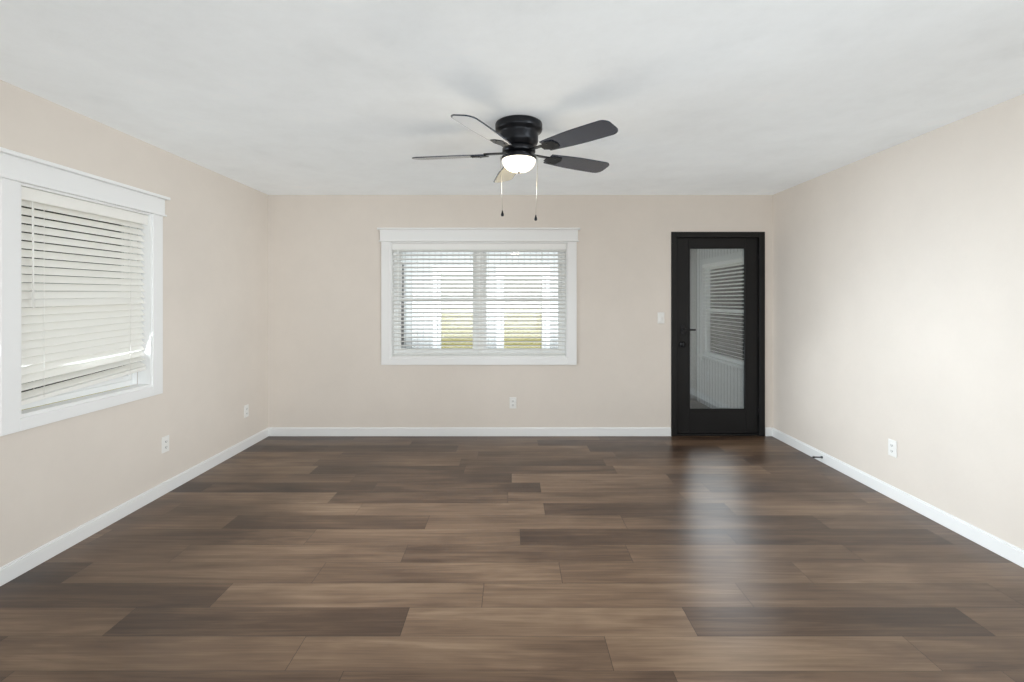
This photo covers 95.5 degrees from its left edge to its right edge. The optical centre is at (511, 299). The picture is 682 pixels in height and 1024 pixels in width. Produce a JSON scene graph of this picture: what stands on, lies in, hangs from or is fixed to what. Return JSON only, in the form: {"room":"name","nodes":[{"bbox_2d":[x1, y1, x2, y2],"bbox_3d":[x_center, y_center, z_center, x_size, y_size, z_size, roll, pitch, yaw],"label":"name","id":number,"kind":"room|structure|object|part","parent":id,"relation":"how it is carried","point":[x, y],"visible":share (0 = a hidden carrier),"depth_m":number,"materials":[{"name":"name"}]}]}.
{"room":"empty living room","nodes":[
{"label":"empty living room","id":0,"kind":"room"},
{"bbox_2d":[0,80,267,566],"bbox_3d":[-2.540,0.156,1.979,0.140,2.440,5.458,0,0,0],"label":"wall","id":1,"kind":"structure","parent":0,"point":[60,478],"depth_m":3.32,"materials":[{"name":"beige paint"}]},
{"bbox_2d":[0,147,170,435],"bbox_3d":[-2.514,-0.035,2.748,0.185,1.381,1.104,0,0,0],"label":"window","id":2,"kind":"structure","parent":1,"relation":"in","point":[18,170],"depth_m":2.59,"materials":[{"name":"white"}]},
{"bbox_3d":[-2.574,-0.002,2.748,0.064,1.148,0.831,0,0,0],"label":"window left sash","id":3,"kind":"part","parent":2,"relation":"part of","materials":[{"name":"white plastic"}]},
{"bbox_2d":[21,186,147,405],"bbox_3d":[-2.500,-0.019,2.748,0.076,1.111,0.828,0,0,0],"label":"window blind","id":4,"kind":"object","parent":2,"relation":"attached to","point":[97,328],"visible":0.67,"depth_m":2.68,"materials":[{"name":"white plastic"}]},
{"bbox_2d":[0,427,268,585],"bbox_3d":[-2.463,1.332,1.979,0.014,0.088,5.458,0,0,0],"label":"baseboard","id":5,"kind":"structure","parent":1,"relation":"attached to","point":[17,567],"depth_m":2.85,"materials":[{"name":"white wood"}]},
{"bbox_2d":[162,435,168,452],"bbox_3d":[-2.465,1.026,3.310,0.009,0.114,0.070,0,0,0],"label":"electrical outlet","id":6,"kind":"object","parent":1,"relation":"attached to","point":[165,443],"visible":1,"depth_m":3.31,"materials":[{"name":"white plastic"}]},
{"bbox_2d":[244,404,248,417],"bbox_3d":[-2.465,1.031,4.318,0.009,0.114,0.070,0,0,0],"label":"electrical outlet","id":7,"kind":"object","parent":1,"relation":"attached to","point":[246,410],"visible":1,"depth_m":4.31,"materials":[{"name":"white plastic"}]},
{"bbox_2d":[0,436,1023,681],"bbox_3d":[0.085,1.406,1.979,5.390,0.060,5.738,0,0,0],"label":"floor","id":8,"kind":"structure","parent":0,"point":[520,558],"depth_m":2.31,"materials":[{"name":"wood"}]},
{"bbox_2d":[0,0,1023,194],"bbox_3d":[0.085,-1.104,1.979,5.390,0.080,5.738,0,0,0],"label":"ceiling","id":9,"kind":"structure","parent":0,"point":[371,97],"depth_m":2.26,"materials":[{"name":"white paint"}]},
{"bbox_2d":[412,114,617,220],"bbox_3d":[0.013,-0.767,2.824,1.257,0.594,1.262,0,0,0],"label":"ceiling fan","id":10,"kind":"object","parent":9,"relation":"hanging from","point":[515,137],"visible":1,"depth_m":2.70,"materials":[{"name":"black metal"}]},
{"bbox_2d":[268,195,772,426],"bbox_3d":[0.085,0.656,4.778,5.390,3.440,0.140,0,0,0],"label":"wall","id":11,"kind":"structure","parent":0,"point":[326,368],"depth_m":4.71,"materials":[{"name":"beige paint"}]},
{"bbox_2d":[269,427,670,435],"bbox_3d":[-0.424,1.332,4.701,4.063,0.088,0.014,0,0,0],"label":"baseboard","id":12,"kind":"structure","parent":11,"relation":"attached to","point":[469,431],"depth_m":4.69,"materials":[{"name":"white wood"}]},
{"bbox_2d":[377,228,579,364],"bbox_3d":[-0.334,-0.035,4.752,2.040,1.381,0.185,0,0,0],"label":"window","id":13,"kind":"structure","parent":11,"relation":"in","point":[390,236],"depth_m":4.69,"materials":[{"name":"white wood"}]},
{"bbox_2d":[392,243,565,355],"bbox_3d":[-0.334,0.009,4.738,1.764,1.165,0.076,0,0,0],"label":"window blind","id":14,"kind":"object","parent":13,"relation":"attached to","point":[479,247],"visible":0.92,"depth_m":4.73,"materials":[{"name":"white plastic"}]},
{"bbox_3d":[-0.334,-0.002,4.812,1.767,1.148,0.064,0,0,0],"label":"window back sash","id":15,"kind":"part","parent":13,"relation":"part of","materials":[{"name":"white plastic"}]},
{"bbox_2d":[510,397,515,408],"bbox_3d":[0.010,1.041,4.703,0.070,0.114,0.009,0,0,0],"label":"electrical outlet","id":16,"kind":"object","parent":11,"relation":"attached to","point":[512,402],"visible":1,"depth_m":4.70,"materials":[{"name":"white plastic"}]},
{"bbox_2d":[658,312,664,323],"bbox_3d":[1.508,0.181,4.702,0.070,0.114,0.012,0,0,0],"label":"switch plate","id":17,"kind":"object","parent":11,"relation":"attached to","point":[661,317],"visible":1,"depth_m":4.70,"materials":[{"name":"white plastic"}]},
{"bbox_2d":[671,232,764,435],"bbox_3d":[2.085,0.344,4.759,0.944,2.065,0.174,0,0,0],"label":"door","id":18,"kind":"structure","parent":11,"relation":"in","point":[748,419],"depth_m":4.72,"materials":[{"name":"black wood"}]},
{"bbox_2d":[765,427,771,435],"bbox_3d":[2.595,1.332,4.701,0.063,0.088,0.014,0,0,0],"label":"baseboard","id":19,"kind":"structure","parent":11,"relation":"attached to","point":[768,431],"depth_m":4.69,"materials":[{"name":"white wood"}]},
{"bbox_2d":[401,249,696,399],"bbox_3d":[0.085,0.211,6.718,5.390,2.450,0.140,0,0,0],"label":"wall","id":20,"kind":"structure","parent":0,"point":[692,353],"depth_m":6.65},
{"bbox_2d":[401,265,403,344],"bbox_3d":[-1.570,0.066,6.636,0.060,1.140,0.020,0,0,0],"label":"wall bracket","id":21,"kind":"object","parent":20,"relation":"attached to","point":[402,331],"depth_m":6.63,"materials":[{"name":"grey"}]},
{"bbox_2d":[433,265,472,347],"bbox_3d":[-0.780,0.166,6.688,0.720,1.320,0.160,0,0,0],"label":"porch window","id":22,"kind":"structure","parent":20,"relation":"in","point":[440,318],"depth_m":6.68,"materials":[{"name":"white plastic"}]},
{"bbox_2d":[497,265,549,347],"bbox_3d":[0.160,0.166,6.688,0.780,1.320,0.160,0,0,0],"label":"porch window","id":23,"kind":"structure","parent":20,"relation":"in","point":[515,310],"depth_m":6.68,"materials":[{"name":"white plastic"}]},
{"bbox_2d":[697,249,743,408],"bbox_3d":[2.710,0.211,5.748,0.140,2.450,1.800,0,0,0],"label":"wall","id":24,"kind":"structure","parent":0,"point":[722,380],"depth_m":6.06,"materials":[{"name":"glass"}]},
{"bbox_2d":[698,251,743,369],"bbox_3d":[2.680,0.136,5.763,0.160,1.380,1.470,0,0,0],"label":"porch window","id":25,"kind":"structure","parent":24,"relation":"in","point":[727,303],"depth_m":5.89,"materials":[{"name":"glass"}]},
{"bbox_2d":[773,94,1023,549],"bbox_3d":[2.710,0.156,1.979,0.140,2.440,5.458,0,0,0],"label":"wall","id":26,"kind":"structure","parent":0,"point":[898,293],"depth_m":3.02,"materials":[{"name":"beige paint"}]},
{"bbox_2d":[888,438,896,457],"bbox_3d":[2.635,1.026,3.222,0.009,0.114,0.070,0,0,0],"label":"electrical outlet","id":27,"kind":"object","parent":26,"relation":"attached to","point":[892,447],"visible":1,"depth_m":3.22,"materials":[{"name":"white plastic"}]},
{"bbox_2d":[772,427,1023,567],"bbox_3d":[2.633,1.332,1.979,0.014,0.088,5.458,0,0,0],"label":"baseboard","id":28,"kind":"structure","parent":26,"relation":"attached to","point":[997,545],"depth_m":3.00,"materials":[{"name":"white wood"}]},
{"label":"outside","id":29,"kind":"structure","parent":0,"visible":0},
{"bbox_2d":[24,305,540,409],"bbox_3d":[0.000,1.776,100.000,300.000,0.100,320.000,0,0,0],"label":"ground","id":30,"kind":"structure","parent":29,"point":[509,331],"depth_m":25.48,"materials":[{"name":"green plant"}]},
{"bbox_2d":[442,302,540,307],"bbox_3d":[-0.030,0.976,95.100,179.940,1.500,0.200,0,0,0],"label":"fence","id":31,"kind":"object","parent":30,"relation":"on","point":[469,306],"depth_m":95.00,"materials":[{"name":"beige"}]},
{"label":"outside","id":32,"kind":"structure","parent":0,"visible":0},
{"bbox_2d":[690,400,710,408],"bbox_3d":[0.085,1.466,5.818,5.390,0.060,1.940,0,0,0],"label":"floor","id":33,"kind":"structure","parent":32,"point":[696,404],"depth_m":6.33,"materials":[{"name":"grey"}]}
]}

